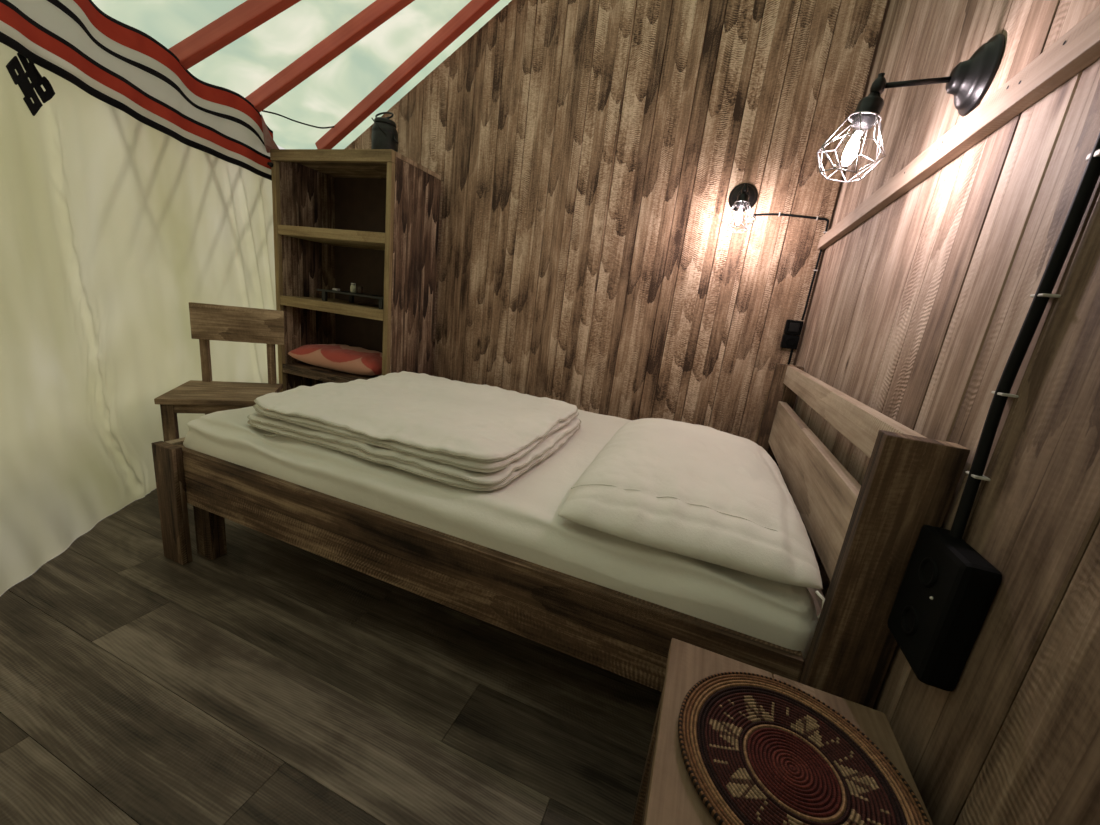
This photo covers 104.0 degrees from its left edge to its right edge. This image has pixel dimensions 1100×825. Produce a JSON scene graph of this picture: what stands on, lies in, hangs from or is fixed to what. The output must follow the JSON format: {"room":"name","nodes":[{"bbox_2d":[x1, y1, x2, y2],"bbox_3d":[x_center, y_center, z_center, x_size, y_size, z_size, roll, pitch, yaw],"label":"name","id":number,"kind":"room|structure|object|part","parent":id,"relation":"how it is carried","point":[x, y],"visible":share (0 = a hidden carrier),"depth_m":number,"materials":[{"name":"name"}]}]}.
{"room":"traditional dwelling","nodes":[
{"label":"traditional dwelling","id":0,"kind":"room"},
{"bbox_2d":[0,42,278,595],"bbox_3d":[-1.089,-0.195,1.165,1.221,1.769,5.019,0,16,-27],"label":"wall","id":1,"kind":"structure","parent":0,"point":[111,224],"depth_m":1.81,"materials":[{"name":"fabric"}]},
{"bbox_2d":[0,0,278,180],"bbox_3d":[-1.035,-1.028,0.739,0.857,0.535,4.373,-1,16,-30],"label":"wall band","id":2,"kind":"object","parent":1,"relation":"attached to","point":[111,60],"visible":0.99,"depth_m":1.81,"materials":[{"name":"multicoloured fabric"}]},
{"bbox_2d":[92,0,511,148],"bbox_3d":[1.577,-2.250,1.848,7.004,2.153,7.000,12,15,19],"label":"ceiling","id":3,"kind":"structure","parent":0,"point":[244,65],"depth_m":2.46,"materials":[{"name":"fabric"}]},
{"bbox_2d":[169,0,300,69],"bbox_3d":[-0.385,-2.305,1.880,2.842,1.757,0.056,7,14,0],"label":"pole","id":4,"kind":"object","parent":3,"relation":"attached to","point":[250,14],"visible":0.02,"depth_m":2.01,"materials":[{"name":"red paint"}]},
{"bbox_2d":[245,0,414,112],"bbox_3d":[-0.358,-2.371,2.154,2.842,1.757,0.056,9,14,8],"label":"pole","id":5,"kind":"object","parent":3,"relation":"attached to","point":[378,12],"visible":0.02,"depth_m":2.37,"materials":[{"name":"red paint"}]},
{"bbox_2d":[315,0,499,148],"bbox_3d":[-0.269,-2.442,2.455,2.822,1.745,0.056,12,15,19],"label":"pole","id":6,"kind":"object","parent":3,"relation":"attached to","point":[474,10],"visible":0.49,"depth_m":2.73,"materials":[{"name":"red paint"}]},
{"bbox_2d":[261,110,333,128],"bbox_3d":[-1.622,-1.898,2.777,0.019,0.121,0.544,13,15,22],"label":"cord","id":7,"kind":"object","parent":6,"relation":"attached to","point":[263,110],"visible":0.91,"depth_m":2.77,"materials":[{"name":"fabric"}]},
{"bbox_2d":[0,488,660,824],"bbox_3d":[-1.040,0.690,1.368,6.708,0.020,3.959,12,15,19],"label":"floor","id":8,"kind":"structure","parent":0,"point":[269,680],"depth_m":1.16,"materials":[{"name":"brown wood"}]},
{"bbox_2d":[154,302,284,441],"bbox_3d":[-1.673,-0.087,2.244,0.459,0.898,0.431,1,15,-22],"label":"wooden chair","id":9,"kind":"object","parent":8,"relation":"on","point":[208,322],"visible":0.58,"depth_m":2.27,"materials":[{"name":"brown wood"}]},
{"bbox_3d":[-1.816,0.172,2.068,0.048,0.451,0.038,1,15,-22],"label":"leg","id":10,"kind":"part","parent":9,"relation":"part of","materials":[{"name":"brown wood"}]},
{"bbox_3d":[-1.680,-0.102,2.230,0.435,0.028,0.418,1,15,-22],"label":"seat","id":11,"kind":"part","parent":9,"relation":"part of","materials":[{"name":"brown wood"}]},
{"bbox_3d":[-1.671,-0.474,2.312,0.421,0.186,0.026,1,15,-22],"label":"backrest","id":12,"kind":"part","parent":9,"relation":"part of","materials":[{"name":"brown wood"}]},
{"bbox_2d":[267,149,440,392],"bbox_3d":[-1.328,-0.698,2.927,0.931,1.823,0.490,12,15,19],"label":"shelf unit","id":13,"kind":"object","parent":8,"relation":"on","point":[367,218],"visible":0.63,"depth_m":2.86,"materials":[{"name":"brown wood"}]},
{"bbox_3d":[-1.733,-0.777,3.099,0.036,1.796,0.432,12,15,19],"label":"panel","id":14,"kind":"part","parent":13,"relation":"part of","materials":[{"name":"brown wood"}]},
{"bbox_2d":[288,344,381,375],"bbox_3d":[-1.419,-0.383,3.026,0.779,0.163,0.365,12,15,19],"label":"pillow","id":15,"kind":"object","parent":13,"relation":"on","point":[339,357],"visible":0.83,"depth_m":2.87,"materials":[{"name":"red fabric"}]},
{"bbox_2d":[316,289,383,308],"bbox_3d":[-1.234,-0.753,2.877,0.570,0.072,0.270,12,15,19],"label":"rack","id":16,"kind":"object","parent":13,"relation":"on","point":[324,291],"visible":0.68,"depth_m":2.79,"materials":[{"name":"black metal"}]},
{"bbox_2d":[350,283,355,292],"bbox_3d":[-1.328,-0.841,2.901,0.038,0.063,0.038,12,15,19],"label":"jar","id":17,"kind":"object","parent":16,"relation":"on","point":[353,285],"visible":1,"depth_m":2.89,"materials":[{"name":"glass"}]},
{"bbox_2d":[357,286,362,293],"bbox_3d":[-1.282,-0.829,2.902,0.034,0.049,0.034,12,15,19],"label":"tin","id":18,"kind":"object","parent":16,"relation":"on","point":[359,288],"visible":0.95,"depth_m":2.89,"materials":[{"name":"black metal"}]},
{"bbox_3d":[-1.243,-0.740,3.147,0.855,1.777,0.008,12,15,19],"label":"panel","id":19,"kind":"part","parent":13,"relation":"part of","materials":[{"name":"brown wood"}]},
{"bbox_2d":[371,112,398,151],"bbox_3d":[-0.984,-1.647,2.560,0.151,0.265,0.169,1,15,-23],"label":"metal canister","id":20,"kind":"object","parent":13,"relation":"on","point":[384,132],"visible":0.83,"depth_m":2.52,"materials":[{"name":"black metal"}]},
{"bbox_3d":[-0.977,-1.750,2.535,0.130,0.053,0.042,12,15,19],"label":"ring handle","id":21,"kind":"part","parent":20,"relation":"part of","materials":[{"name":"black metal"}]},
{"bbox_3d":[-0.978,-1.721,2.552,0.124,0.033,0.124,12,15,19],"label":"lid","id":22,"kind":"part","parent":20,"relation":"part of","materials":[{"name":"black metal"}]},
{"bbox_3d":[-0.905,-0.603,2.814,0.036,1.796,0.432,12,15,19],"label":"panel","id":23,"kind":"part","parent":13,"relation":"part of","materials":[{"name":"brown wood"}]},
{"bbox_2d":[151,363,969,708],"bbox_3d":[-0.129,0.166,1.866,2.222,0.962,1.506,12,15,19],"label":"frame","id":24,"kind":"object","parent":8,"relation":"on","point":[864,537],"visible":0.47,"depth_m":1.10,"materials":[{"name":"brown wood"}]},
{"bbox_3d":[-1.397,0.339,1.591,0.112,0.462,0.033,12,15,19],"label":"foot post","id":25,"kind":"part","parent":24,"relation":"part of","materials":[{"name":"brown wood"}]},
{"bbox_3d":[-1.313,0.366,1.653,0.090,0.400,0.055,12,15,19],"label":"leg","id":26,"kind":"part","parent":24,"relation":"part of","materials":[{"name":"brown wood"}]},
{"bbox_3d":[-0.429,0.419,1.271,2.062,0.209,0.034,12,15,19],"label":"rail","id":27,"kind":"part","parent":24,"relation":"part of","materials":[{"name":"brown wood"}]},
{"bbox_2d":[183,406,817,659],"bbox_3d":[-0.155,0.172,1.876,2.114,0.197,1.390,12,15,19],"label":"mattress","id":28,"kind":"object","parent":24,"relation":"on","point":[520,519],"visible":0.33,"depth_m":1.18,"materials":[{"name":"fabric"}]},
{"bbox_2d":[247,371,580,490],"bbox_3d":[-0.460,-0.004,1.768,1.070,0.122,0.986,12,15,19],"label":"duvet","id":29,"kind":"object","parent":28,"relation":"on","point":[470,436],"visible":1,"depth_m":1.46,"materials":[{"name":"fabric"}]},
{"bbox_2d":[558,418,824,617],"bbox_3d":[0.484,0.188,1.486,0.661,0.176,1.122,12,15,19],"label":"pillow","id":30,"kind":"object","parent":28,"relation":"on","point":[700,492],"visible":1,"depth_m":1.10,"materials":[{"name":"fabric"}]},
{"bbox_3d":[1.105,0.234,2.198,0.117,0.962,0.048,12,15,19],"label":"headboard post","id":31,"kind":"part","parent":24,"relation":"part of","materials":[{"name":"brown wood"}]},
{"bbox_3d":[0.842,0.433,1.543,0.035,0.115,1.412,12,15,19],"label":"head rail","id":32,"kind":"part","parent":24,"relation":"part of","materials":[{"name":"brown wood"}]},
{"bbox_3d":[0.588,0.509,0.861,0.117,0.962,0.043,12,15,19],"label":"headboard post","id":33,"kind":"part","parent":24,"relation":"part of","materials":[{"name":"brown wood"}]},
{"bbox_2d":[631,638,932,824],"bbox_3d":[0.297,0.762,0.648,0.356,0.509,0.440,12,15,19],"label":"nightstand","id":34,"kind":"object","parent":8,"relation":"on","point":[667,795],"visible":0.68,"depth_m":0.69,"materials":[{"name":"brown wood"}]},
{"bbox_3d":[0.221,0.715,0.876,0.045,0.470,0.050,12,15,19],"label":"leg","id":35,"kind":"part","parent":34,"relation":"part of","materials":[{"name":"brown wood"}]},
{"bbox_2d":[678,672,929,824],"bbox_3d":[0.342,0.504,0.608,0.316,0.017,0.316,12,15,19],"label":"woven plate","id":36,"kind":"object","parent":34,"relation":"on","point":[756,749],"visible":1,"depth_m":0.61,"materials":[{"name":"brown wicker"}]},
{"bbox_2d":[345,0,889,442],"bbox_3d":[-0.052,-1.587,2.639,3.330,3.977,0.045,12,15,19],"label":"wall","id":37,"kind":"structure","parent":0,"point":[589,156],"depth_m":2.49,"materials":[{"name":"brown wood"}]},
{"bbox_2d":[721,183,757,233],"bbox_3d":[0.969,-1.049,2.174,0.160,0.282,0.284,12,15,19],"label":"wall lamp","id":38,"kind":"object","parent":37,"relation":"attached to","point":[744,196],"visible":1,"depth_m":2.16,"materials":[{"name":"black metal"}]},
{"bbox_2d":[735,192,748,208],"bbox_3d":[0.950,-1.048,2.119,0.060,0.068,0.060,12,6,19],"label":"socket","id":39,"kind":"object","parent":38,"relation":"attached to","point":[742,200],"depth_m":2.10,"materials":[{"name":"black metal"}]},
{"bbox_3d":[1.017,-1.137,2.261,0.144,0.144,0.058,12,15,19],"label":"wall plate","id":40,"kind":"part","parent":38,"relation":"part of","materials":[{"name":"black metal"}]},
{"bbox_2d":[753,212,828,319],"bbox_3d":[1.214,-0.777,2.281,0.369,0.525,0.018,12,15,19],"label":"cable","id":41,"kind":"object","parent":37,"relation":"attached to","point":[779,213],"visible":0.91,"depth_m":2.22,"materials":[{"name":"black rubber"}]},
{"bbox_2d":[780,320,803,364],"bbox_3d":[1.278,-0.273,2.341,0.078,0.450,0.052,12,15,19],"label":"light switch","id":42,"kind":"object","parent":37,"relation":"attached to","point":[793,327],"visible":0.97,"depth_m":2.29,"materials":[{"name":"black plastic"}]},
{"bbox_2d":[778,0,1099,824],"bbox_3d":[0.907,-0.956,0.615,0.045,3.977,3.280,12,15,19],"label":"wall","id":43,"kind":"structure","parent":0,"point":[917,314],"depth_m":0.69,"materials":[{"name":"brown wood"}]},
{"bbox_2d":[817,33,1004,182],"bbox_3d":[0.809,-0.699,1.006,0.284,0.282,0.160,12,15,19],"label":"wall lamp","id":44,"kind":"object","parent":43,"relation":"attached to","point":[969,81],"visible":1,"depth_m":0.98,"materials":[{"name":"black metal"}]},
{"bbox_2d":[850,92,883,129],"bbox_3d":[0.757,-0.719,1.022,0.060,0.068,0.060,21,18,16],"label":"socket","id":45,"kind":"object","parent":44,"relation":"attached to","point":[868,109],"depth_m":1.01,"materials":[{"name":"black metal"}]},
{"bbox_3d":[0.837,-0.755,0.984,0.141,0.020,0.012,12,15,19],"label":"arm","id":46,"kind":"part","parent":44,"relation":"part of","materials":[{"name":"black metal"}]},
{"bbox_3d":[0.922,-0.743,0.953,0.058,0.144,0.144,12,15,19],"label":"wall plate","id":47,"kind":"part","parent":44,"relation":"part of","materials":[{"name":"black metal"}]},
{"bbox_2d":[887,525,1001,691],"bbox_3d":[0.615,0.303,0.685,0.050,0.206,0.143,12,15,19],"label":"junction box","id":48,"kind":"object","parent":43,"relation":"attached to","point":[947,591],"visible":1,"depth_m":0.64,"materials":[{"name":"black plastic"}]},
{"bbox_2d":[901,605,918,635],"bbox_3d":[0.590,0.340,0.702,0.008,0.048,0.048,12,15,19],"label":"socket","id":49,"kind":"object","parent":48,"relation":"attached to","point":[909,613],"depth_m":0.70,"materials":[{"name":"black plastic"}]},
{"bbox_2d":[918,557,937,587],"bbox_3d":[0.601,0.254,0.680,0.008,0.048,0.048,12,15,19],"label":"socket","id":50,"kind":"object","parent":48,"relation":"attached to","point":[927,566],"depth_m":0.68,"materials":[{"name":"black plastic"}]},
{"bbox_2d":[817,5,1099,249],"bbox_3d":[0.824,-0.563,0.734,0.031,0.058,3.200,12,15,19],"label":"wooden beam","id":51,"kind":"structure","parent":43,"relation":"attached to","point":[1078,48],"depth_m":0.81,"materials":[{"name":"brown wood"}]},
{"bbox_2d":[949,132,1099,538],"bbox_3d":[0.706,-0.177,0.607,0.021,0.806,0.045,12,15,19],"label":"power cable","id":52,"kind":"object","parent":43,"relation":"attached to","point":[1091,174],"visible":0.98,"depth_m":0.62,"materials":[{"name":"black plastic"}]}
]}

